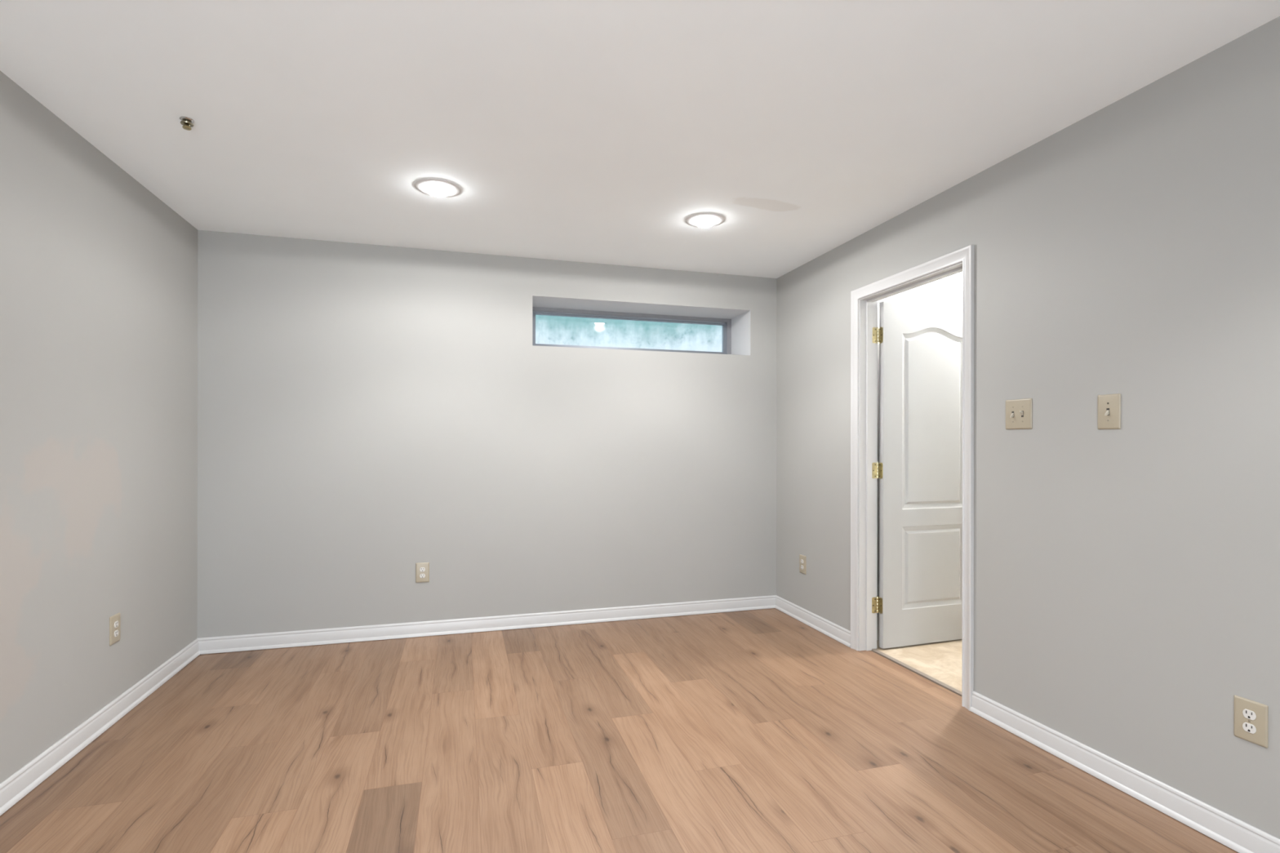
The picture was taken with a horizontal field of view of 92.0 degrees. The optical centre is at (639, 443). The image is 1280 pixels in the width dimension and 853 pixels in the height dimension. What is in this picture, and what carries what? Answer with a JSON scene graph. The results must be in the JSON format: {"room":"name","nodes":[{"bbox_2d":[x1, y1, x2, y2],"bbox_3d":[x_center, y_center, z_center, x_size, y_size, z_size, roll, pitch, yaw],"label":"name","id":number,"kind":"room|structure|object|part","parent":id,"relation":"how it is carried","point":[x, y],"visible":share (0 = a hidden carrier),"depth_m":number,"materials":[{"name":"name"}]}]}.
{"room":"empty basement room","nodes":[
{"label":"empty basement room","id":0,"kind":"room"},
{"bbox_2d":[0,71,197,783],"bbox_3d":[-1.795,-0.030,0.814,0.120,2.654,5.560,0,0,-16],"label":"wall","id":1,"kind":"structure","parent":0,"point":[99,273],"depth_m":2.46,"materials":[{"name":"grey paint"}]},
{"bbox_2d":[0,638,199,816],"bbox_3d":[-1.729,1.151,0.834,0.020,0.087,5.560,0,0,-16],"label":"baseboard","id":2,"kind":"structure","parent":1,"relation":"attached to","point":[15,788],"depth_m":2.44,"materials":[{"name":"white paint"}]},
{"bbox_2d":[109,612,120,645],"bbox_3d":[-2.264,0.803,2.667,0.009,0.122,0.080,0,0,-16],"label":"wall outlet","id":3,"kind":"object","parent":1,"relation":"attached to","point":[114,620],"visible":1,"depth_m":2.66,"materials":[{"name":"beige plastic"}]},
{"bbox_2d":[114,630,118,636],"bbox_3d":[-2.262,0.822,2.668,0.003,0.026,0.032,0,0,-16],"label":"socket","id":4,"kind":"object","parent":3,"relation":"attached to","point":[116,632],"depth_m":2.66,"materials":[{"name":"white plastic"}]},
{"bbox_2d":[114,621,118,627],"bbox_3d":[-2.261,0.783,2.668,0.003,0.026,0.032,0,0,-16],"label":"socket","id":5,"kind":"object","parent":3,"relation":"attached to","point":[116,623],"depth_m":2.66,"materials":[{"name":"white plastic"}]},
{"bbox_2d":[197,230,776,638],"bbox_3d":[-0.829,-0.028,4.200,3.914,2.654,0.410,0,0,-16],"label":"wall","id":6,"kind":"structure","parent":0,"point":[367,414],"depth_m":3.89,"materials":[{"name":"grey paint"}]},
{"bbox_2d":[415,562,429,582],"bbox_3d":[-1.349,0.804,3.832,0.080,0.122,0.009,0,0,-16],"label":"wall outlet","id":7,"kind":"object","parent":6,"relation":"attached to","point":[422,569],"visible":1,"depth_m":3.83,"materials":[{"name":"beige plastic"}]},
{"bbox_2d":[419,573,425,577],"bbox_3d":[-1.349,0.824,3.830,0.032,0.026,0.003,0,0,-16],"label":"socket","id":8,"kind":"object","parent":7,"relation":"attached to","point":[421,575],"depth_m":3.83,"materials":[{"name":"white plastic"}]},
{"bbox_2d":[419,567,425,571],"bbox_3d":[-1.349,0.784,3.830,0.032,0.026,0.003,0,0,-16],"label":"socket","id":9,"kind":"object","parent":7,"relation":"attached to","point":[421,569],"depth_m":3.83,"materials":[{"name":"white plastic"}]},
{"bbox_2d":[198,595,776,654],"bbox_3d":[-0.755,1.153,3.998,3.649,0.087,0.020,0,0,-16],"label":"baseboard","id":10,"kind":"structure","parent":6,"relation":"attached to","point":[212,645],"depth_m":3.90,"materials":[{"name":"white paint"}]},
{"bbox_2d":[532,306,731,354],"bbox_3d":[-0.051,-0.797,4.583,1.558,0.325,0.055,0,0,-16],"label":"window","id":11,"kind":"structure","parent":6,"relation":"in","point":[726,324],"depth_m":4.58,"materials":[{"name":"grey metal"}]},
{"bbox_2d":[0,608,1238,852],"bbox_3d":[0.046,1.250,1.346,3.717,0.100,5.560,0,0,-16],"label":"floor","id":12,"kind":"structure","parent":0,"point":[761,731],"depth_m":2.32,"materials":[{"name":"brown wood"}]},
{"bbox_2d":[871,648,961,696],"bbox_3d":[1.458,1.250,3.226,0.038,0.104,0.768,0,0,-16],"label":"threshold","id":13,"kind":"object","parent":12,"relation":"on","point":[878,652],"visible":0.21,"depth_m":3.23,"materials":[{"name":"wood"}]},
{"bbox_2d":[535,315,721,351],"bbox_3d":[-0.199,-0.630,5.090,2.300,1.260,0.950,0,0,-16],"label":"window pane","id":14,"kind":"structure","parent":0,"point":[549,330],"depth_m":5.55,"materials":[{"name":"clear glass"}]},
{"bbox_2d":[0,0,1279,278],"bbox_3d":[0.017,-1.264,1.337,3.649,0.120,5.560,0,0,-16],"label":"ceiling","id":15,"kind":"structure","parent":0,"point":[577,131],"depth_m":2.16,"materials":[{"name":"white paint"}]},
{"bbox_2d":[179,116,194,130],"bbox_3d":[-1.689,-1.189,2.303,0.045,0.036,0.045,0,0,-16],"label":"sprinkler head","id":16,"kind":"object","parent":15,"relation":"attached to","point":[187,122],"visible":1,"depth_m":2.29},
{"bbox_2d":[413,177,461,197],"bbox_3d":[-0.953,-1.187,2.914,0.212,0.038,0.212,0,0,-16],"label":"recessed light","id":17,"kind":"object","parent":15,"relation":"in","point":[440,188],"visible":1,"depth_m":2.88,"materials":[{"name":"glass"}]},
{"bbox_3d":[-0.953,-1.187,2.914,0.116,0.038,0.116,0,0,-16],"label":"bulb","id":18,"kind":"part","parent":17,"relation":"part of","materials":[{"name":"white"}]},
{"bbox_2d":[685,212,724,227],"bbox_3d":[0.351,-1.185,3.327,0.212,0.038,0.212,0,0,-16],"label":"recessed light","id":19,"kind":"object","parent":15,"relation":"in","point":[703,220],"visible":1,"depth_m":3.29,"materials":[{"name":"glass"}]},
{"bbox_3d":[0.351,-1.185,3.327,0.116,0.038,0.116,0,0,-16],"label":"bulb","id":20,"kind":"part","parent":19,"relation":"part of","materials":[{"name":"white"}]},
{"bbox_2d":[875,639,961,691],"bbox_3d":[2.589,1.253,3.043,2.034,0.102,2.010,0,0,-16],"label":"floor","id":21,"kind":"structure","parent":0,"point":[940,660],"depth_m":3.44,"materials":[{"name":"tile"}]},
{"bbox_2d":[876,271,962,639],"bbox_3d":[2.302,0.001,4.058,2.025,2.404,0.100,0,0,-16],"label":"wall","id":22,"kind":"structure","parent":0,"point":[948,289],"depth_m":3.86,"materials":[{"name":"white paint"}]},
{"bbox_2d":[877,297,962,308],"bbox_3d":[2.319,-0.871,4.004,2.025,0.039,0.011,0,0,-16],"label":"trim","id":23,"kind":"structure","parent":22,"relation":"attached to","point":[935,303],"depth_m":3.84,"materials":[{"name":"white paint"}]},
{"bbox_2d":[776,16,1279,839],"bbox_3d":[1.823,-0.024,1.859,0.115,2.654,5.560,0,0,-16],"label":"wall","id":24,"kind":"structure","parent":0,"point":[1126,580],"depth_m":2.16,"materials":[{"name":"grey paint"}]},
{"bbox_2d":[799,554,806,574],"bbox_3d":[1.094,0.817,4.159,0.009,0.122,0.080,0,0,-16],"label":"wall outlet","id":25,"kind":"object","parent":24,"relation":"attached to","point":[802,559],"visible":1,"depth_m":4.15,"materials":[{"name":"beige plastic"}]},
{"bbox_2d":[774,595,850,647],"bbox_3d":[1.113,1.156,4.069,0.020,0.087,0.919,0,0,-16],"label":"baseboard","id":26,"kind":"structure","parent":24,"relation":"attached to","point":[829,628],"depth_m":4.00,"materials":[{"name":"white paint"}]},
{"bbox_2d":[850,244,973,711],"bbox_3d":[1.431,0.156,3.218,0.151,2.092,0.892,0,0,-16],"label":"door frame","id":27,"kind":"structure","parent":24,"relation":"attached to","point":[864,300],"depth_m":3.57,"materials":[{"name":"white paint"}]},
{"bbox_3d":[1.495,0.156,3.237,0.018,2.092,0.892,0,0,-16],"label":"casing","id":28,"kind":"part","parent":27,"relation":"part of","materials":[{"name":"white paint"}]},
{"bbox_2d":[871,301,962,648],"bbox_3d":[1.729,0.186,3.697,0.788,2.010,0.163,0,0,-18],"label":"door","id":29,"kind":"structure","parent":24,"relation":"in","point":[919,468],"depth_m":3.66,"materials":[{"name":"white paint"}]},
{"bbox_3d":[1.364,0.945,3.598,0.034,0.093,0.002,0,0,-16],"label":"jamb plate","id":30,"kind":"part","parent":29,"relation":"part of","materials":[{"name":"gold metal"}]},
{"bbox_3d":[1.365,0.160,3.598,0.034,0.093,0.002,0,0,-16],"label":"jamb plate","id":31,"kind":"part","parent":29,"relation":"part of","materials":[{"name":"gold metal"}]},
{"bbox_3d":[1.366,-0.628,3.598,0.034,0.093,0.002,0,0,-16],"label":"jamb plate","id":32,"kind":"part","parent":29,"relation":"part of","materials":[{"name":"gold metal"}]},
{"bbox_3d":[1.400,0.945,3.594,0.002,0.093,0.034,0,0,-18],"label":"plate","id":33,"kind":"part","parent":29,"relation":"part of","materials":[{"name":"gold metal"}]},
{"bbox_3d":[1.401,0.160,3.594,0.002,0.093,0.034,0,0,-18],"label":"plate","id":34,"kind":"part","parent":29,"relation":"part of","materials":[{"name":"gold metal"}]},
{"bbox_3d":[1.402,-0.628,3.594,0.002,0.093,0.034,0,0,-18],"label":"plate","id":35,"kind":"part","parent":29,"relation":"part of","materials":[{"name":"gold metal"}]},
{"bbox_2d":[1005,398,1032,429],"bbox_3d":[1.555,-0.119,2.548,0.018,0.124,0.125,0,0,-16],"label":"double light switch","id":36,"kind":"object","parent":24,"relation":"attached to","point":[1019,412],"visible":1,"depth_m":2.54,"materials":[{"name":"beige plastic"}]},
{"bbox_2d":[1097,393,1120,429],"bbox_3d":[1.658,-0.111,2.191,0.018,0.124,0.080,0,0,-16],"label":"light switch","id":37,"kind":"object","parent":24,"relation":"attached to","point":[1108,405],"visible":1,"depth_m":2.19,"materials":[{"name":"beige plastic"}]},
{"bbox_2d":[969,690,1279,852],"bbox_3d":[2.008,1.157,0.970,0.020,0.087,3.749,0,0,-16],"label":"baseboard","id":38,"kind":"structure","parent":24,"relation":"attached to","point":[1229,831],"depth_m":2.09,"materials":[{"name":"white paint"}]},
{"bbox_2d":[1234,695,1268,748],"bbox_3d":[1.775,0.810,1.798,0.009,0.122,0.080,0,0,-16],"label":"wall outlet","id":39,"kind":"object","parent":24,"relation":"attached to","point":[1251,717],"visible":1,"depth_m":1.79,"materials":[{"name":"beige plastic"}]},
{"bbox_2d":[1242,722,1256,733],"bbox_3d":[1.773,0.829,1.797,0.003,0.026,0.032,0,0,-16],"label":"socket","id":40,"kind":"object","parent":39,"relation":"attached to","point":[1247,727],"depth_m":1.80,"materials":[{"name":"white plastic"}]},
{"bbox_2d":[1242,709,1256,720],"bbox_3d":[1.773,0.790,1.797,0.003,0.026,0.032,0,0,-16],"label":"socket","id":41,"kind":"object","parent":39,"relation":"attached to","point":[1247,714],"depth_m":1.80,"materials":[{"name":"white plastic"}]}
]}

